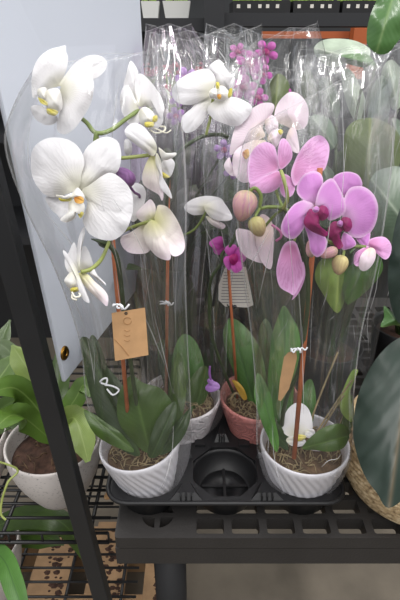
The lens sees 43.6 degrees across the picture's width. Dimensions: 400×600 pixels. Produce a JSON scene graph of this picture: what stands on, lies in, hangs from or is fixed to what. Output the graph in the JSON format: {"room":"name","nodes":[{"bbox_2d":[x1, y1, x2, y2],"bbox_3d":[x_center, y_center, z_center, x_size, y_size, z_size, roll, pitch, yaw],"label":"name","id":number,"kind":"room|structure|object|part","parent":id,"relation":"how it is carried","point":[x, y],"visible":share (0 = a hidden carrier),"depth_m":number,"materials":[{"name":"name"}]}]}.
{"room":"plant shop","nodes":[
{"label":"plant shop","id":0,"kind":"room"},
{"bbox_2d":[0,338,399,599],"bbox_3d":[0.000,0.158,2.632,8.000,0.050,7.500,0,28,0],"label":"floor","id":1,"kind":"structure","parent":0,"point":[204,581],"depth_m":1.41,"materials":[{"name":"concrete"}]},
{"bbox_2d":[0,356,143,599],"bbox_3d":[-0.371,0.393,1.072,0.502,1.000,0.484,0,28,0],"label":"wire rack","id":2,"kind":"object","parent":1,"relation":"on","point":[99,531],"visible":0.19,"depth_m":0.97,"materials":[{"name":"black metal"}]},
{"bbox_2d":[0,320,18,520],"bbox_3d":[-0.364,0.214,0.861,0.214,0.198,0.375,0,28,0],"label":"potted plant","id":3,"kind":"object","parent":2,"relation":"on","point":[5,331],"visible":0.56,"depth_m":0.83,"materials":[{"name":"green plant"}]},
{"bbox_2d":[0,428,8,476],"bbox_3d":[-0.395,0.272,0.841,0.152,0.115,0.152,0,28,0],"label":"pot","id":4,"kind":"object","parent":3,"relation":"attached to","point":[3,436],"depth_m":0.82,"materials":[{"name":"white ceramic"}]},
{"bbox_2d":[0,505,81,599],"bbox_3d":[-0.330,0.473,0.909,0.287,0.244,0.189,17,32,29],"label":"potted plant","id":5,"kind":"object","parent":2,"relation":"on","point":[12,584],"visible":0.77,"depth_m":0.92,"materials":[{"name":"green plant"}]},
{"bbox_3d":[-0.405,0.508,0.950,0.141,0.145,0.141,0,28,0],"label":"pot","id":6,"kind":"part","parent":5,"relation":"part of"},
{"bbox_2d":[0,339,100,509],"bbox_3d":[-0.260,0.202,0.844,0.171,0.236,0.278,-7,29,-14],"label":"potted plant","id":7,"kind":"object","parent":2,"relation":"on","point":[27,448],"visible":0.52,"depth_m":0.79,"materials":[{"name":"green plant"}]},
{"bbox_2d":[3,426,100,509],"bbox_3d":[-0.238,0.275,0.834,0.152,0.115,0.152,0,28,0],"label":"pot","id":8,"kind":"object","parent":7,"relation":"attached to","point":[37,478],"depth_m":0.79,"materials":[{"name":"white ceramic"}]},
{"bbox_2d":[0,459,138,599],"bbox_3d":[-0.372,0.507,1.136,0.499,0.028,0.478,0,28,0],"label":"wire shelf","id":9,"kind":"object","parent":2,"relation":"attached to","point":[69,581],"depth_m":1.03,"materials":[{"name":"black metal"}]},
{"bbox_3d":[-0.131,0.288,1.269,0.022,1.000,0.022,0,28,0],"label":"post","id":10,"kind":"part","parent":2,"relation":"part of","materials":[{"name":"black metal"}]},
{"bbox_2d":[0,0,148,599],"bbox_3d":[-0.179,0.050,0.830,0.154,1.834,0.447,1,28,2],"label":"sign stand","id":11,"kind":"object","parent":1,"relation":"on","point":[111,30],"visible":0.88,"depth_m":0.64,"materials":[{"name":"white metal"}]},
{"bbox_3d":[-0.189,0.148,0.645,0.153,1.834,0.021,0,28,0],"label":"post","id":12,"kind":"part","parent":11,"relation":"part of","materials":[{"name":"black metal"}]},
{"bbox_3d":[-0.143,-0.217,0.717,0.033,0.544,0.400,8,29,15],"label":"sign panel","id":13,"kind":"part","parent":11,"relation":"part of","materials":[{"name":"white plastic"}]},
{"bbox_2d":[21,522,155,599],"bbox_3d":[-0.329,0.777,1.250,0.473,0.153,0.398,0,28,0],"label":"pallet","id":14,"kind":"object","parent":1,"relation":"on","point":[149,591],"visible":0.19,"depth_m":1.26,"materials":[{"name":"brown wood"}]},
{"bbox_2d":[44,531,155,599],"bbox_3d":[-0.246,0.705,1.218,0.306,0.005,0.380,0,28,0],"label":"dirt","id":15,"kind":"object","parent":14,"relation":"on","point":[111,559],"visible":0.37,"depth_m":1.26,"materials":[{"name":"soil"}]},
{"bbox_2d":[0,0,399,337],"bbox_3d":[-0.061,-0.485,1.931,2.743,1.744,0.435,0,28,0],"label":"display rack","id":16,"kind":"object","parent":1,"relation":"on","point":[187,42],"visible":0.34,"depth_m":1.90,"materials":[{"name":"grey"}]},
{"bbox_2d":[141,0,159,17],"bbox_3d":[-0.155,-0.935,1.552,0.077,0.105,0.058,-8,29,-14],"label":"planter","id":17,"kind":"object","parent":16,"relation":"on","point":[150,9],"visible":1,"depth_m":1.55,"materials":[{"name":"white"}]},
{"bbox_2d":[143,62,158,129],"bbox_3d":[-0.177,-0.702,1.724,0.078,0.213,0.077,0,28,0],"label":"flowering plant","id":18,"kind":"object","parent":16,"relation":"on","point":[153,72],"visible":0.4,"depth_m":1.69,"materials":[{"name":"white plant"}]},
{"bbox_2d":[162,62,184,129],"bbox_3d":[-0.088,-0.703,1.725,0.080,0.213,0.080,0,28,0],"label":"plastic wrap","id":19,"kind":"object","parent":16,"relation":"on","point":[168,86],"visible":0.56,"depth_m":1.70,"materials":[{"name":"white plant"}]},
{"bbox_3d":[-0.091,-0.634,1.758,0.074,0.060,0.074,0,28,0],"label":"pot","id":20,"kind":"part","parent":19,"relation":"part of","materials":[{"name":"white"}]},
{"bbox_2d":[163,0,190,17],"bbox_3d":[-0.073,-0.935,1.554,0.106,0.105,0.070,0,28,0],"label":"planter","id":21,"kind":"object","parent":16,"relation":"on","point":[176,8],"visible":1,"depth_m":1.54,"materials":[{"name":"white ceramic"}]},
{"bbox_2d":[187,62,203,129],"bbox_3d":[-0.006,-0.703,1.723,0.074,0.214,0.078,0,28,0],"label":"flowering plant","id":22,"kind":"object","parent":16,"relation":"on","point":[201,127],"visible":0.16,"depth_m":1.70,"materials":[{"name":"white plant"}]},
{"bbox_3d":[-0.006,-0.634,1.758,0.074,0.060,0.074,0,28,0],"label":"pot","id":23,"kind":"part","parent":22,"relation":"part of","materials":[{"name":"white"}]},
{"bbox_2d":[141,13,370,31],"bbox_3d":[-0.100,-0.939,1.698,2.200,0.050,0.380,0,28,0],"label":"shelf","id":24,"kind":"object","parent":16,"relation":"attached to","point":[231,20],"depth_m":1.53,"materials":[{"name":"grey metal"}]},
{"bbox_2d":[229,0,290,12],"bbox_3d":[0.187,-0.958,1.599,0.175,0.074,0.206,0,28,0],"label":"seedling tray","id":25,"kind":"object","parent":16,"relation":"on","point":[236,6],"visible":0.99,"depth_m":1.52,"materials":[{"name":"black plastic"}]},
{"bbox_2d":[290,0,339,12],"bbox_3d":[0.354,-0.958,1.599,0.140,0.074,0.206,0,28,0],"label":"seedling tray","id":26,"kind":"object","parent":16,"relation":"on","point":[297,6],"visible":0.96,"depth_m":1.52,"materials":[{"name":"black plastic"}]},
{"bbox_2d":[339,0,375,12],"bbox_3d":[0.516,-0.958,1.599,0.165,0.074,0.206,0,28,0],"label":"seedling tray","id":27,"kind":"object","parent":16,"relation":"on","point":[346,6],"visible":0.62,"depth_m":1.52,"materials":[{"name":"black plastic"}]},
{"bbox_2d":[115,298,399,599],"bbox_3d":[0.251,0.487,1.172,0.738,0.740,0.708,0,28,0],"label":"shelf","id":28,"kind":"object","parent":1,"relation":"on","point":[169,540],"visible":0.12,"depth_m":0.71,"materials":[{"name":"black"}]},
{"bbox_3d":[-0.046,0.644,0.901,0.050,0.717,0.050,0,28,0],"label":"leg","id":29,"kind":"part","parent":28,"relation":"part of","materials":[{"name":"black plastic"}]},
{"bbox_2d":[126,67,235,382],"bbox_3d":[-0.040,-0.125,0.868,0.204,0.625,0.214,0,28,0],"label":"potted orchid","id":30,"kind":"object","parent":28,"relation":"on","point":[149,292],"visible":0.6,"depth_m":0.88,"materials":[{"name":"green plant"}]},
{"bbox_3d":[-0.055,0.114,0.967,0.124,0.110,0.124,0,28,0],"label":"pot","id":31,"kind":"part","parent":30,"relation":"part of","materials":[{"name":"plastic"}]},
{"bbox_3d":[-0.046,-0.096,0.855,0.024,0.415,0.004,1,28,2],"label":"flower stem","id":32,"kind":"part","parent":30,"relation":"part of","materials":[{"name":"plant"}]},
{"bbox_3d":[-0.039,-0.123,0.852,0.040,0.467,0.026,0,28,0],"label":"flower stem","id":33,"kind":"part","parent":30,"relation":"part of","materials":[{"name":"green plant"}]},
{"bbox_3d":[-0.036,-0.091,0.855,0.047,0.407,0.004,3,28,6],"label":"flower stem","id":34,"kind":"part","parent":30,"relation":"part of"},
{"bbox_3d":[-0.007,-0.056,0.856,0.122,0.344,0.003,10,30,18],"label":"flower stem","id":35,"kind":"part","parent":30,"relation":"part of","materials":[{"name":"plant"}]},
{"bbox_3d":[-0.013,-0.071,0.855,0.105,0.371,0.004,7,29,13],"label":"flower stem","id":36,"kind":"part","parent":30,"relation":"part of","materials":[{"name":"plant"}]},
{"bbox_2d":[160,145,213,289],"bbox_3d":[-0.062,-0.185,1.084,0.209,0.528,0.234,-21,35,-34],"label":"potted plant","id":37,"kind":"object","parent":28,"relation":"on","point":[185,176],"visible":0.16,"depth_m":1.06,"materials":[{"name":"green plant"}]},
{"bbox_3d":[-0.070,0.006,1.170,0.124,0.110,0.124,0,28,0],"label":"pot","id":38,"kind":"part","parent":37,"relation":"part of","materials":[{"name":"plastic"}]},
{"bbox_2d":[106,400,345,514],"bbox_3d":[0.036,0.238,0.790,0.339,0.054,0.234,0,28,0],"label":"tray","id":39,"kind":"object","parent":28,"relation":"on","point":[225,479],"visible":0.51,"depth_m":0.73,"materials":[{"name":"black plastic"}]},
{"bbox_2d":[31,45,192,497],"bbox_3d":[-0.094,0.041,0.574,0.165,0.593,0.208,5,28,9],"label":"potted orchid","id":40,"kind":"object","parent":39,"relation":"in","point":[140,428],"visible":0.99,"depth_m":0.48,"materials":[{"name":"white plant"}]},
{"bbox_3d":[-0.102,-0.127,0.460,0.005,0.044,0.047,6,29,11],"label":"flower stem","id":41,"kind":"part","parent":40,"relation":"part of","materials":[{"name":"green plant"}]},
{"bbox_3d":[-0.094,-0.041,0.472,0.013,0.008,0.066,6,29,12],"label":"flower stem","id":42,"kind":"part","parent":40,"relation":"part of","materials":[{"name":"green plant"}]},
{"bbox_3d":[-0.093,-0.175,0.475,0.079,0.031,0.030,-8,29,-15],"label":"flower stem","id":43,"kind":"part","parent":40,"relation":"part of","materials":[{"name":"green plant"}]},
{"bbox_3d":[-0.086,0.034,0.574,0.014,0.392,0.060,1,28,2],"label":"flower stem","id":44,"kind":"part","parent":40,"relation":"part of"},
{"bbox_3d":[-0.073,-0.147,0.475,0.051,0.025,0.009,0,28,0],"label":"flower stem","id":45,"kind":"part","parent":40,"relation":"part of","materials":[{"name":"green plant"}]},
{"bbox_2d":[112,303,147,360],"bbox_3d":[-0.070,0.032,0.505,0.035,0.061,0.017,0,28,0],"label":"plant tag","id":46,"kind":"object","parent":40,"relation":"attached to","point":[129,326],"visible":1,"depth_m":0.51,"materials":[{"name":"brown cardboard"}]},
{"bbox_3d":[-0.071,-0.095,0.493,0.025,0.045,0.021,0,28,0],"label":"flower stem","id":47,"kind":"part","parent":40,"relation":"part of","materials":[{"name":"purple plant"}]},
{"bbox_3d":[-0.066,-0.071,0.495,0.043,0.023,0.005,6,29,12],"label":"flower stem","id":48,"kind":"part","parent":40,"relation":"part of","materials":[{"name":"green plant"}]},
{"bbox_3d":[-0.086,0.237,0.726,0.114,0.102,0.114,0,28,0],"label":"pot","id":49,"kind":"part","parent":40,"relation":"part of","materials":[{"name":"white ceramic"}]},
{"bbox_2d":[148,60,251,444],"bbox_3d":[-0.005,-0.049,0.721,0.156,0.604,0.202,9,29,17],"label":"potted orchid","id":50,"kind":"object","parent":39,"relation":"in","point":[196,87],"visible":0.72,"depth_m":0.63,"materials":[{"name":"white plant"}]},
{"bbox_3d":[-0.030,0.190,0.817,0.125,0.092,0.125,0,28,0],"label":"pot","id":51,"kind":"part","parent":50,"relation":"part of","materials":[{"name":"white ceramic"}]},
{"bbox_3d":[-0.018,-0.098,0.642,0.061,0.047,0.009,10,30,18],"label":"flower stem","id":52,"kind":"part","parent":50,"relation":"part of","materials":[{"name":"green plant"}]},
{"bbox_3d":[-0.009,-0.001,0.706,0.087,0.456,0.043,0,28,0],"label":"flower stem","id":53,"kind":"part","parent":50,"relation":"part of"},
{"bbox_3d":[0.011,-0.213,0.583,0.012,0.041,0.004,-15,31,-26],"label":"flower stem","id":54,"kind":"part","parent":50,"relation":"part of","materials":[{"name":"green plant"}]},
{"bbox_2d":[205,366,219,391],"bbox_3d":[0.019,0.118,0.737,0.019,0.039,0.013,15,31,25],"label":"flower","id":55,"kind":"object","parent":50,"relation":"attached to","point":[212,386],"visible":1,"depth_m":0.74,"materials":[{"name":"purple plant"}]},
{"bbox_2d":[218,266,252,306],"bbox_3d":[0.051,-0.019,0.698,0.050,0.062,0.009,0,28,0],"label":"plant tag","id":56,"kind":"object","parent":50,"relation":"hanging from","point":[240,287],"visible":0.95,"depth_m":0.70,"materials":[{"name":"white plastic"}]},
{"bbox_2d":[207,221,296,444],"bbox_3d":[0.081,-0.051,0.720,0.157,0.610,0.193,0,28,0],"label":"potted orchid","id":57,"kind":"object","parent":39,"relation":"in","point":[247,357],"visible":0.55,"depth_m":0.77,"materials":[{"name":"red"}]},
{"bbox_3d":[0.046,0.042,0.718,0.077,0.342,0.028,-18,33,-31],"label":"flower stem","id":58,"kind":"part","parent":57,"relation":"part of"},
{"bbox_3d":[0.095,0.190,0.817,0.125,0.092,0.125,0,28,0],"label":"pot","id":59,"kind":"part","parent":57,"relation":"part of","materials":[{"name":"red"}]},
{"bbox_2d":[224,92,391,497],"bbox_3d":[0.126,0.011,0.625,0.194,0.588,0.198,0,28,0],"label":"potted orchid","id":60,"kind":"object","parent":39,"relation":"in","point":[302,472],"visible":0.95,"depth_m":0.57,"materials":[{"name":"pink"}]},
{"bbox_3d":[0.082,-0.143,0.559,0.009,0.061,0.084,-5,28,-10],"label":"flower stem","id":61,"kind":"part","parent":60,"relation":"part of","materials":[{"name":"green plant"}]},
{"bbox_3d":[0.081,-0.089,0.552,0.028,0.033,0.005,21,35,34],"label":"flower stem","id":62,"kind":"part","parent":60,"relation":"part of","materials":[{"name":"green plant"}]},
{"bbox_3d":[0.087,-0.115,0.524,0.007,0.041,0.018,-13,31,-23],"label":"flower stem","id":63,"kind":"part","parent":60,"relation":"part of","materials":[{"name":"green plant"}]},
{"bbox_2d":[278,351,296,400],"bbox_3d":[0.107,0.093,0.617,0.023,0.069,0.008,-10,30,-18],"label":"plant tag","id":64,"kind":"object","parent":60,"relation":"hanging from","point":[289,361],"visible":1,"depth_m":0.61,"materials":[{"name":"beige cardboard"}]},
{"bbox_3d":[0.108,0.061,0.621,0.041,0.365,0.032,0,28,0],"label":"flower stem","id":65,"kind":"part","parent":60,"relation":"part of","materials":[{"name":"plant"}]},
{"bbox_2d":[282,403,316,450],"bbox_3d":[0.140,0.175,0.690,0.054,0.051,0.042,0,28,0],"label":"flower","id":66,"kind":"object","parent":60,"relation":"on","point":[306,429],"visible":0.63,"depth_m":0.69,"materials":[{"name":"white plant"}]},
{"bbox_3d":[0.148,0.239,0.727,0.125,0.090,0.125,0,28,0],"label":"pot","id":67,"kind":"part","parent":60,"relation":"part of","materials":[{"name":"white ceramic"}]},
{"bbox_3d":[0.112,-0.087,0.525,0.126,0.060,0.034,0,28,0],"label":"flower stem","id":68,"kind":"part","parent":60,"relation":"part of","materials":[{"name":"plant"}]},
{"bbox_2d":[182,167,295,371],"bbox_3d":[0.067,-0.043,0.968,0.199,0.387,0.203,0,28,0],"label":"potted plant","id":69,"kind":"object","parent":28,"relation":"on","point":[209,261],"visible":0.4,"depth_m":0.96,"materials":[{"name":"green plant"}]},
{"bbox_3d":[0.035,0.076,1.037,0.124,0.110,0.124,0,28,0],"label":"pot","id":70,"kind":"part","parent":69,"relation":"part of","materials":[{"name":"plastic"}]},
{"bbox_2d":[201,140,301,320],"bbox_3d":[0.132,-0.203,1.091,0.262,0.554,0.272,0,28,0],"label":"potted plant","id":71,"kind":"object","parent":28,"relation":"on","point":[208,155],"visible":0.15,"depth_m":1.05,"materials":[{"name":"green plant"}]},
{"bbox_3d":[0.095,0.006,1.170,0.124,0.110,0.124,0,28,0],"label":"pot","id":72,"kind":"part","parent":71,"relation":"part of","materials":[{"name":"plastic"}]},
{"bbox_2d":[196,40,340,341],"bbox_3d":[0.113,-0.120,0.856,0.240,0.627,0.210,0,28,0],"label":"potted orchid","id":73,"kind":"object","parent":28,"relation":"on","point":[268,298],"visible":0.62,"depth_m":0.82,"materials":[{"name":"pink plant"}]},
{"bbox_3d":[0.125,0.114,0.967,0.124,0.110,0.124,0,28,0],"label":"pot","id":74,"kind":"part","parent":73,"relation":"part of","materials":[{"name":"plastic"}]},
{"bbox_3d":[0.113,-0.142,0.851,0.004,0.501,0.054,-17,32,-29],"label":"flower stem","id":75,"kind":"part","parent":73,"relation":"part of","materials":[{"name":"green plant"}]},
{"bbox_2d":[226,198,314,330],"bbox_3d":[0.159,-0.045,1.005,0.209,0.354,0.148,4,28,8],"label":"potted plant","id":76,"kind":"object","parent":28,"relation":"on","point":[311,315],"visible":0.03,"depth_m":1.00,"materials":[{"name":"green plant"}]},
{"bbox_3d":[0.175,0.067,1.055,0.124,0.110,0.124,0,28,0],"label":"pot","id":77,"kind":"part","parent":76,"relation":"part of","materials":[{"name":"plastic"}]},
{"bbox_2d":[288,39,399,326],"bbox_3d":[0.275,-0.210,1.051,0.287,0.603,0.277,0,28,0],"label":"potted plant","id":78,"kind":"object","parent":28,"relation":"on","point":[385,92],"visible":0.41,"depth_m":0.98,"materials":[{"name":"green plant"}]},
{"bbox_3d":[0.285,0.020,1.143,0.124,0.110,0.124,0,28,0],"label":"pot","id":79,"kind":"part","parent":78,"relation":"part of","materials":[{"name":"plastic"}]},
{"bbox_2d":[296,115,399,407],"bbox_3d":[0.240,-0.104,0.846,0.189,0.608,0.260,0,28,0],"label":"potted plant","id":80,"kind":"object","parent":28,"relation":"on","point":[371,145],"visible":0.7,"depth_m":0.82,"materials":[{"name":"green plant"}]},
{"bbox_3d":[0.235,0.128,0.940,0.124,0.110,0.124,0,28,0],"label":"pot","id":81,"kind":"part","parent":80,"relation":"part of","materials":[{"name":"plastic"}]},
{"bbox_2d":[340,395,399,523],"bbox_3d":[0.321,0.230,0.745,0.228,0.111,0.228,0,28,0],"label":"basket","id":82,"kind":"object","parent":28,"relation":"on","point":[353,471],"visible":0.2,"depth_m":0.70,"materials":[{"name":"beige wicker"}]},
{"bbox_2d":[353,0,399,507],"bbox_3d":[0.285,-0.033,0.640,0.213,0.653,0.373,0,28,0],"label":"rubber plant","id":83,"kind":"object","parent":82,"relation":"in","point":[376,423],"visible":0.94,"depth_m":0.61,"materials":[{"name":"green plant"}]},
{"bbox_2d":[370,244,399,367],"bbox_3d":[0.397,-0.013,0.924,0.216,0.374,0.209,-22,35,-35],"label":"potted plant","id":84,"kind":"object","parent":28,"relation":"on","point":[381,337],"visible":0.13,"depth_m":0.98,"materials":[{"name":"green plant"}]},
{"bbox_3d":[0.400,0.095,1.002,0.124,0.110,0.124,0,28,0],"label":"pot","id":85,"kind":"part","parent":84,"relation":"part of","materials":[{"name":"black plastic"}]},
{"bbox_2d":[261,28,366,78],"bbox_3d":[1.260,-1.310,2.571,1.880,2.600,0.130,0,28,0],"label":"rack","id":86,"kind":"object","parent":1,"relation":"on","point":[356,34],"visible":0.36,"depth_m":2.56,"materials":[{"name":"orange metal"}]},
{"bbox_2d":[140,0,399,78],"bbox_3d":[0.000,-2.768,4.248,8.000,3.600,0.100,0,28,0],"label":"wall","id":87,"kind":"structure","parent":0,"point":[249,37],"depth_m":4.47,"materials":[{"name":"grey"}]}
]}

